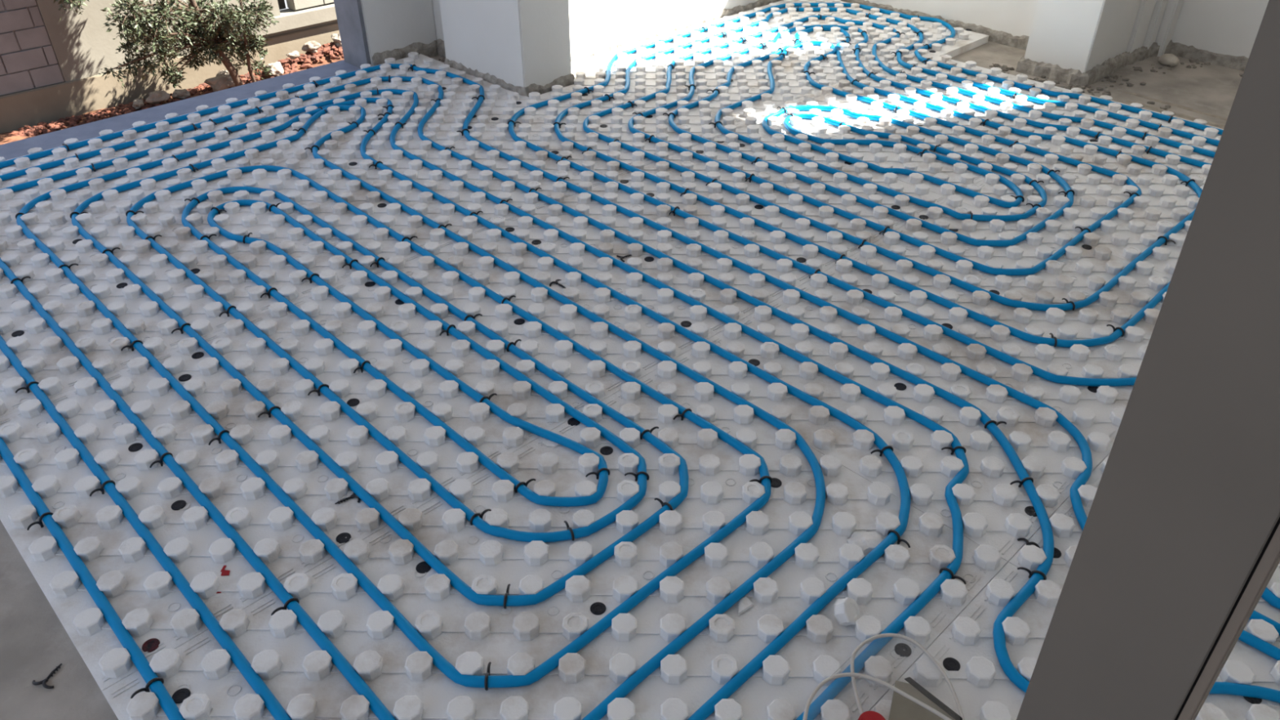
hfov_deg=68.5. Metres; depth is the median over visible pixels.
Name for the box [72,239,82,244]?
disc
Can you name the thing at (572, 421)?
disc
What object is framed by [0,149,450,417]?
panel
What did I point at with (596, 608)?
disc
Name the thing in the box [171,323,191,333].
clip
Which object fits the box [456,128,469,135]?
clip
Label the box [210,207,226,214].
clip
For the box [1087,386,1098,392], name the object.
disc
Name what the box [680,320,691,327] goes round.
disc
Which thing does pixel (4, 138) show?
ground
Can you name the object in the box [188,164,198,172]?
clip
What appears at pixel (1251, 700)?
disc
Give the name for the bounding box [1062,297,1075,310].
clip
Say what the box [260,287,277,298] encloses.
clip
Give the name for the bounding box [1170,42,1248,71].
baseboard
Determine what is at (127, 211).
clip
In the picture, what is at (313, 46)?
rock
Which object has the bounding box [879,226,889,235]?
clip
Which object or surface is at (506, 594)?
clip
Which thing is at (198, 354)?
disc
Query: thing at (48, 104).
wall
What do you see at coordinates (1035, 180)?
clip
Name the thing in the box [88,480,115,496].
clip
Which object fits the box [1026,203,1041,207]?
clip
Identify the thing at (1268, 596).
pipe
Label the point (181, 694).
disc
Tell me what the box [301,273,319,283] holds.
clip
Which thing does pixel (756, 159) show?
clip
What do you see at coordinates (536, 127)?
panel
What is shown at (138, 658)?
pipe
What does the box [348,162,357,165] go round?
disc
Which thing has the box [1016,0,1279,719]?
door frame post
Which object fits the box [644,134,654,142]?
clip
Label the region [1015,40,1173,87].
baseboard
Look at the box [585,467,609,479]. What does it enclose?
clip
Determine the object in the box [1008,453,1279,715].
panel
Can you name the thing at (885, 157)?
panel
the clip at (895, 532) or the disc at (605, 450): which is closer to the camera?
the clip at (895, 532)
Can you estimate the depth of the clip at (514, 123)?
3.13 m
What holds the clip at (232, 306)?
on the panel at (43, 353)
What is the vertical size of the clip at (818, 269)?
0.034 m
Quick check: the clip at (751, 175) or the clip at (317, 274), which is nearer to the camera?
the clip at (317, 274)
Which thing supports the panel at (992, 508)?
on the floor
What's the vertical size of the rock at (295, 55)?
0.095 m
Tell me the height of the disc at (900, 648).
0.003 m
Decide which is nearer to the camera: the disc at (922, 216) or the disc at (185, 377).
the disc at (185, 377)
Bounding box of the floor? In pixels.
[0,41,1244,719]
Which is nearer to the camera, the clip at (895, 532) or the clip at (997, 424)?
the clip at (895, 532)
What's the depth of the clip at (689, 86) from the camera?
3.42 m
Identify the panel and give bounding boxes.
[0,104,297,242]
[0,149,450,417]
[0,238,662,699]
[102,360,1007,719]
[222,52,577,151]
[306,65,740,235]
[457,124,947,359]
[571,7,768,66]
[586,12,915,124]
[674,195,1171,562]
[740,48,1115,197]
[760,0,799,12]
[768,0,970,50]
[869,561,1279,719]
[927,31,988,57]
[956,102,1223,276]
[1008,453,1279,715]
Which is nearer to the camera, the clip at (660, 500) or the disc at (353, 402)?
the clip at (660, 500)
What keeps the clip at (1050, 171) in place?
on the panel at (1163, 202)
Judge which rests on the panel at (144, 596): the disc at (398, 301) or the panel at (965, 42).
the disc at (398, 301)
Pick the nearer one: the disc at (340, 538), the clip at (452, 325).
the disc at (340, 538)
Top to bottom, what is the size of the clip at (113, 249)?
0.034 m
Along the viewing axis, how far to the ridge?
3.31 m
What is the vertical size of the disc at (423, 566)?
0.003 m
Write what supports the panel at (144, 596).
on the floor
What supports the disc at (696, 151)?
on the panel at (663, 337)
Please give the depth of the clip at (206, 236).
2.47 m
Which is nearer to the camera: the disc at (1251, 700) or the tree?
the disc at (1251, 700)
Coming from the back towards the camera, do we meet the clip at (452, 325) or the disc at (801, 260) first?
the disc at (801, 260)
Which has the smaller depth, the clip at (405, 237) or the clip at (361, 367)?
the clip at (361, 367)
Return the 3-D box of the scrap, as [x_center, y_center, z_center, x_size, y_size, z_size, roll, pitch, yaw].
[-0.681,0.347,1.548,0.017,0.001,0.022,0,35,0]
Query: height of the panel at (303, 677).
0.071 m
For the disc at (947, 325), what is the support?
on the panel at (992, 508)
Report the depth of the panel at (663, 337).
2.53 m
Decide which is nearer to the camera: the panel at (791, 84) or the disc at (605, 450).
the disc at (605, 450)
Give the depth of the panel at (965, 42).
3.88 m
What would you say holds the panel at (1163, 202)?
on the floor
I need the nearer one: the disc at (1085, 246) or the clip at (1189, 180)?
the disc at (1085, 246)
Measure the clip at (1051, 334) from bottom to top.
0.034 m
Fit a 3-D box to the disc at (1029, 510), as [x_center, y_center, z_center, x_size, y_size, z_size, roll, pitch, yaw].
[0.694,0.267,1.664,0.025,0.003,0.025,14,38,18]
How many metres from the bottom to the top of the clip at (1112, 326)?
0.034 m
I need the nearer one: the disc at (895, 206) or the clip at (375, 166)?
the disc at (895, 206)
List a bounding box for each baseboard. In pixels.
[372,39,445,66]
[444,0,782,97]
[840,0,1029,50]
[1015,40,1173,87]
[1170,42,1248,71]
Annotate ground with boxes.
[0,49,344,145]
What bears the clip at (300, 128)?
on the panel at (456, 91)
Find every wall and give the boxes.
[0,0,339,133]
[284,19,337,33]
[360,0,436,66]
[431,0,444,40]
[568,0,758,57]
[864,0,1037,36]
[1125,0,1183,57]
[1171,0,1269,58]
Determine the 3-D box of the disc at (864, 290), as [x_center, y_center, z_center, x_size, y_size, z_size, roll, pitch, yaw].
[0.548,-0.165,2.274,0.025,0.003,0.025,28,43,33]
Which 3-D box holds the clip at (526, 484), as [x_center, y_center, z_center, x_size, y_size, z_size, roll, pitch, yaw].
[-0.208,0.230,1.706,0.046,0.034,0.006,-28,44,-34]
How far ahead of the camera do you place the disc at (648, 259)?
2.40 m
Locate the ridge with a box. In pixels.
[1124,100,1225,128]
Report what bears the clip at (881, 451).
on the panel at (992, 508)
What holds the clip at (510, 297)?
on the panel at (144, 596)
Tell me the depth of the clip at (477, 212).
2.58 m
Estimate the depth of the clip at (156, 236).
2.46 m
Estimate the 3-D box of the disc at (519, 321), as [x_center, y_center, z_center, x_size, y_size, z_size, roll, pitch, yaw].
[-0.277,-0.089,2.163,0.025,0.003,0.025,19,40,27]
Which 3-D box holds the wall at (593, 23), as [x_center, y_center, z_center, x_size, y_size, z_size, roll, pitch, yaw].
[0.213,-2.682,3.474,1.940,2.780,0.290,-29,45,-35]
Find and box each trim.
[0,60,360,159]
[333,0,371,68]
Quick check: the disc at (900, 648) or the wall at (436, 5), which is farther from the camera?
the wall at (436, 5)
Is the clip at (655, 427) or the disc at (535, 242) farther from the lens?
the disc at (535, 242)
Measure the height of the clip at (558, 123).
0.034 m
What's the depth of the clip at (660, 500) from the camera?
1.66 m
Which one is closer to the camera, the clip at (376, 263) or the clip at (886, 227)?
the clip at (376, 263)
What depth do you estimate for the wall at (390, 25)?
3.67 m
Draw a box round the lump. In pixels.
[846,530,885,555]
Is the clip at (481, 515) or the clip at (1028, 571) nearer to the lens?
the clip at (1028, 571)
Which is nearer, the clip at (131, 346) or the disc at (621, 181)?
the clip at (131, 346)
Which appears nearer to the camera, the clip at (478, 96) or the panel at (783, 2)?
the clip at (478, 96)
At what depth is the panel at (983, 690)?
1.40 m
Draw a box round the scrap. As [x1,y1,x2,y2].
[220,564,230,575]
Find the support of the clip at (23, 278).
on the panel at (43, 353)
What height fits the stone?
0.044 m
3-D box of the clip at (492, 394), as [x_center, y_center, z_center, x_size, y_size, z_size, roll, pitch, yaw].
[-0.308,0.084,1.913,0.005,0.034,0.046,28,44,33]
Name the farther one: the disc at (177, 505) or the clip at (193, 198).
the clip at (193, 198)
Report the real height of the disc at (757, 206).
0.003 m
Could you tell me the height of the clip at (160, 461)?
0.034 m
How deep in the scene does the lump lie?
1.60 m
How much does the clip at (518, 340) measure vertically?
0.034 m
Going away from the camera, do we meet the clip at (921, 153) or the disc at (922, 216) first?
the disc at (922, 216)
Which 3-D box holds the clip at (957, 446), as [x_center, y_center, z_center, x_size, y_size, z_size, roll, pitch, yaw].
[0.595,0.175,1.787,0.046,0.034,0.006,5,36,7]
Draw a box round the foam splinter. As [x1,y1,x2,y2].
[737,596,753,615]
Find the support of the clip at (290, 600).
on the panel at (303, 677)
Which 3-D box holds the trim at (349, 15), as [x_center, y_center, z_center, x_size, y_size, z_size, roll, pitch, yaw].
[-1.114,-2.296,2.925,0.016,2.780,0.183,-29,45,-35]
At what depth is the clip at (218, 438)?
1.80 m
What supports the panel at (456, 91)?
on the floor
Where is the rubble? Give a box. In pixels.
[6,41,343,137]
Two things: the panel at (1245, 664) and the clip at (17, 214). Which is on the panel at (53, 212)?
the clip at (17, 214)
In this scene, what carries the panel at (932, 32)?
on the floor
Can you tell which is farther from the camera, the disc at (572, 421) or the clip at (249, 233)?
the clip at (249, 233)
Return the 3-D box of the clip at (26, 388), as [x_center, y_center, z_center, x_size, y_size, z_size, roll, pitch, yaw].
[-1.261,0.062,1.940,0.046,0.034,0.006,-26,43,-32]
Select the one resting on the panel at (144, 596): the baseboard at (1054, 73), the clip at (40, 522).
the clip at (40, 522)
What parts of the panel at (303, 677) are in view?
broken foam knob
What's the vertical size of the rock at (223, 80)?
0.210 m
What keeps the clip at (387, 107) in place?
on the panel at (456, 91)
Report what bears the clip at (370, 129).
on the panel at (536, 127)
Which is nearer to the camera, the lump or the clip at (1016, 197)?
the lump
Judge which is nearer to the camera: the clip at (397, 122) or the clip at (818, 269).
the clip at (818, 269)
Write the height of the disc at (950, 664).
0.003 m
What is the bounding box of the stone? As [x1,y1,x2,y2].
[1158,53,1179,66]
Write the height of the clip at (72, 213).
0.034 m
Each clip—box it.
[10,276,31,284]
[15,212,32,218]
[15,381,39,392]
[26,511,53,530]
[31,663,62,688]
[57,263,78,271]
[70,211,88,218]
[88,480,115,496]
[102,247,119,255]
[120,340,142,351]
[125,210,143,216]
[130,677,164,698]
[144,235,161,240]
[149,452,173,467]
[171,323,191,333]
[184,197,199,203]
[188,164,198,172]
[200,234,216,239]
[208,430,229,444]
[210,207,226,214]
[218,305,235,316]
[242,232,252,243]
[257,405,280,417]
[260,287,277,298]
[268,203,280,212]
[271,597,299,615]
[293,128,306,133]
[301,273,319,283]
[304,145,319,152]
[307,383,328,395]
[334,489,359,504]
[342,259,358,269]
[353,360,370,373]
[362,128,375,134]
[368,161,382,168]
[369,257,385,267]
[382,104,394,111]
[395,121,407,128]
[401,235,417,241]
[437,223,452,228]
[439,324,455,336]
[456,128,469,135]
[464,313,482,320]
[469,210,483,215]
[470,508,491,524]
[471,94,484,100]
[479,393,497,402]
[484,661,491,690]
[499,198,512,204]
[501,295,515,303]
[503,583,510,608]
[506,338,521,351]
[507,120,520,126]
[515,478,535,493]
[528,187,542,192]
[549,279,565,288]
[553,122,566,128]
[555,177,569,182]
[564,520,574,541]
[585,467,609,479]
[616,254,631,262]
[624,471,648,480]
[640,426,658,439]
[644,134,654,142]
[654,497,673,510]
[662,112,675,118]
[668,206,679,215]
[673,408,692,420]
[684,84,696,90]
[708,121,722,128]
[745,173,755,182]
[748,475,772,484]
[751,156,759,165]
[808,268,820,278]
[857,239,866,248]
[870,445,893,456]
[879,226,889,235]
[887,529,910,547]
[917,149,927,156]
[939,567,966,584]
[941,445,965,454]
[979,119,989,126]
[984,420,1006,428]
[1009,476,1033,487]
[1011,195,1024,202]
[1017,537,1039,547]
[1017,566,1046,579]
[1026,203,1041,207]
[1029,179,1044,185]
[1046,169,1060,174]
[1048,333,1057,346]
[1058,190,1074,196]
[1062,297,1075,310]
[1075,226,1090,232]
[1106,324,1124,337]
[1123,191,1138,196]
[1156,235,1175,244]
[1180,179,1195,186]
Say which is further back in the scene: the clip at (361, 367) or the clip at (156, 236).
the clip at (156, 236)
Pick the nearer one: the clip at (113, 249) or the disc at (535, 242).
the clip at (113, 249)
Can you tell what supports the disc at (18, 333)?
on the panel at (43, 353)
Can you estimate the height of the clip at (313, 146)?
0.034 m
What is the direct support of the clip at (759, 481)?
on the panel at (303, 677)
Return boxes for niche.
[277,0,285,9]
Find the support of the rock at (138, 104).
on the ground
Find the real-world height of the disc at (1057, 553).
0.003 m
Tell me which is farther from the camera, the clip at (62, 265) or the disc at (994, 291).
the clip at (62, 265)
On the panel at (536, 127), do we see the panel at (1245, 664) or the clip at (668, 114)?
the clip at (668, 114)
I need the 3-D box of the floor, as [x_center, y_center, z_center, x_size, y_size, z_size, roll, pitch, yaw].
[0.656,0.248,1.875,6.500,0.150,6.000,-29,45,-35]
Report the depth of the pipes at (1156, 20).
3.75 m
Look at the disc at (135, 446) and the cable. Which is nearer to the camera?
the cable
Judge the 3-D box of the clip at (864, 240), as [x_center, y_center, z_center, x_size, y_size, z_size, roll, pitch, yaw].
[0.577,-0.295,2.451,0.006,0.034,0.046,23,41,29]
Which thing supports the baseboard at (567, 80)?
attached to the wall at (593, 23)
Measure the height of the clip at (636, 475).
0.034 m
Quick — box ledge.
[246,2,337,35]
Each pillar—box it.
[439,0,571,87]
[1024,0,1141,73]
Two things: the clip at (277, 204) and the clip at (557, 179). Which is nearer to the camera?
the clip at (277, 204)
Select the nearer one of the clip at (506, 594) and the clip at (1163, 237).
the clip at (506, 594)
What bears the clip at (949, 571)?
on the panel at (303, 677)
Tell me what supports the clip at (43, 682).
on the floor
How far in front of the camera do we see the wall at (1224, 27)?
3.71 m
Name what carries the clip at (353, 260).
on the panel at (43, 353)
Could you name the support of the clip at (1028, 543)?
on the panel at (1245, 664)
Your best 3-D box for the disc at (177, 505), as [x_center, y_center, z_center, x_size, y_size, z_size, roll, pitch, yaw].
[-0.821,0.258,1.673,0.025,0.003,0.025,22,41,29]
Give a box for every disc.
[11,330,24,337]
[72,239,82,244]
[116,282,127,288]
[128,442,142,451]
[142,638,159,652]
[171,499,186,510]
[171,688,191,703]
[178,373,191,381]
[191,268,199,273]
[191,351,204,359]
[335,532,351,543]
[346,398,359,406]
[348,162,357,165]
[364,281,375,286]
[377,203,386,207]
[395,298,404,304]
[415,561,431,573]
[505,226,514,231]
[514,318,524,324]
[531,240,541,244]
[567,417,580,426]
[590,601,605,614]
[600,446,613,454]
[620,180,628,183]
[644,256,653,262]
[646,192,654,196]
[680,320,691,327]
[695,150,703,153]
[748,359,759,365]
[754,204,763,208]
[770,477,782,487]
[796,257,806,262]
[862,288,871,293]
[891,204,900,209]
[893,382,906,390]
[894,643,911,657]
[919,214,928,219]
[942,323,952,328]
[942,657,959,671]
[989,289,999,294]
[1024,506,1036,516]
[1053,546,1061,558]
[1081,244,1092,249]
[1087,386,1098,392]
[1243,696,1262,703]
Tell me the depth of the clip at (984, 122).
3.14 m
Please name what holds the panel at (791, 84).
on the floor
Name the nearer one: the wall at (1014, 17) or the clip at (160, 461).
the clip at (160, 461)
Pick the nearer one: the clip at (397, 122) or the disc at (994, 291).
the disc at (994, 291)
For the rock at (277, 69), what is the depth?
11.27 m
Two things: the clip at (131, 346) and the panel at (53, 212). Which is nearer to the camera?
the clip at (131, 346)
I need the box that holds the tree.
[53,0,279,88]
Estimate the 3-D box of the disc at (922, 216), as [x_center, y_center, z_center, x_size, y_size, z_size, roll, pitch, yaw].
[0.784,-0.395,2.599,0.025,0.002,0.025,-24,42,-30]
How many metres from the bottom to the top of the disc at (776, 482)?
0.003 m
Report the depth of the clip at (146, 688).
1.35 m
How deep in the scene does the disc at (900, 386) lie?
1.96 m
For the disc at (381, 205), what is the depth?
2.65 m
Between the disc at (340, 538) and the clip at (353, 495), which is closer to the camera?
the disc at (340, 538)
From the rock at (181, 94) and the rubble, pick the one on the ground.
the rubble
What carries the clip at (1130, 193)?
on the panel at (1163, 202)
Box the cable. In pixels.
[802,633,964,719]
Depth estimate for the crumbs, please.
3.61 m
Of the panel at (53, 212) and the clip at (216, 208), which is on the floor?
the panel at (53, 212)
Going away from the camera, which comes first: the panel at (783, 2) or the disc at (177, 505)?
the disc at (177, 505)
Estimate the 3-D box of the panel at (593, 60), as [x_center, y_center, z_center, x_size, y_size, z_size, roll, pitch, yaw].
[0.150,-1.364,3.974,1.123,0.050,0.084,-29,45,-35]
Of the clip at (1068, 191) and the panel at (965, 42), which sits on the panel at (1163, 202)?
the clip at (1068, 191)
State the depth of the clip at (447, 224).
2.52 m
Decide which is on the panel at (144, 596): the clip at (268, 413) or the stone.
the clip at (268, 413)
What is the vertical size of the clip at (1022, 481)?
0.034 m
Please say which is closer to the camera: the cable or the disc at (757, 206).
the cable
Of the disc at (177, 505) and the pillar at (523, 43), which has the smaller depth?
the disc at (177, 505)
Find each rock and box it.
[132,97,144,109]
[145,89,170,104]
[171,88,190,98]
[204,70,235,92]
[265,62,284,76]
[285,50,300,59]
[301,40,320,53]
[330,33,342,47]
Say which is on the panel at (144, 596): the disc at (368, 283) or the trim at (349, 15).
the disc at (368, 283)
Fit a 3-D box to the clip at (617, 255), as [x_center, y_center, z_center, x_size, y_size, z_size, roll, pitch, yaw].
[-0.035,-0.266,2.410,0.042,0.008,0.039,-19,39,-24]
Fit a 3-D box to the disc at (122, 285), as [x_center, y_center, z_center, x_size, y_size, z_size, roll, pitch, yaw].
[-1.262,-0.182,2.291,0.025,0.003,0.025,12,35,17]
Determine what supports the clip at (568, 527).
on the panel at (303, 677)
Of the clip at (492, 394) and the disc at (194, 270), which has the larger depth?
the disc at (194, 270)
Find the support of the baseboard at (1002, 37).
attached to the wall at (1014, 17)
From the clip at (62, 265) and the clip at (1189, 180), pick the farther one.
the clip at (1189, 180)
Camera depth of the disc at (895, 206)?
2.65 m
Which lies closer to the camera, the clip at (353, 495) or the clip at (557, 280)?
the clip at (353, 495)
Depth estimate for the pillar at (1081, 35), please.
3.54 m
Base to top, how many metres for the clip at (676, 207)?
0.034 m
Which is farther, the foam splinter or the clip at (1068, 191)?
the clip at (1068, 191)
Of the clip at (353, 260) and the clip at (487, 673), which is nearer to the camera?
the clip at (487, 673)
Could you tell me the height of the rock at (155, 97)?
0.148 m
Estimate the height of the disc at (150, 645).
0.003 m
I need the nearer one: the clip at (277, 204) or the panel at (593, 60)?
the clip at (277, 204)
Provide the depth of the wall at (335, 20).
11.84 m
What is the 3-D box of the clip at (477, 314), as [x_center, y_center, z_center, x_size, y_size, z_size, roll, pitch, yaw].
[-0.383,-0.092,2.160,0.046,0.034,0.005,-21,41,-27]
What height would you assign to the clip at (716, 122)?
0.034 m
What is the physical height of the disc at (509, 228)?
0.003 m
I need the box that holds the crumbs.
[438,57,1243,111]
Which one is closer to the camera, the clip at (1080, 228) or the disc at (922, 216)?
the clip at (1080, 228)
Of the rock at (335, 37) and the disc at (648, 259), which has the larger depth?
the rock at (335, 37)
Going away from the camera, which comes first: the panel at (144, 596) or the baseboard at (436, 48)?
the panel at (144, 596)
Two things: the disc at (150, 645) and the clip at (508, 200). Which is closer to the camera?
the disc at (150, 645)
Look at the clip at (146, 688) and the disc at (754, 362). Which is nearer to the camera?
the clip at (146, 688)
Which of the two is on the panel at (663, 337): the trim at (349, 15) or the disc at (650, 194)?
the disc at (650, 194)
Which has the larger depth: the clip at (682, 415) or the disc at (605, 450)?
the clip at (682, 415)
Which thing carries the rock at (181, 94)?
on the rubble
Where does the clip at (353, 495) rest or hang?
on the panel at (144, 596)
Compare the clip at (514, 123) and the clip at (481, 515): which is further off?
the clip at (514, 123)
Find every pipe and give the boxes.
[0,63,1279,719]
[508,2,1279,635]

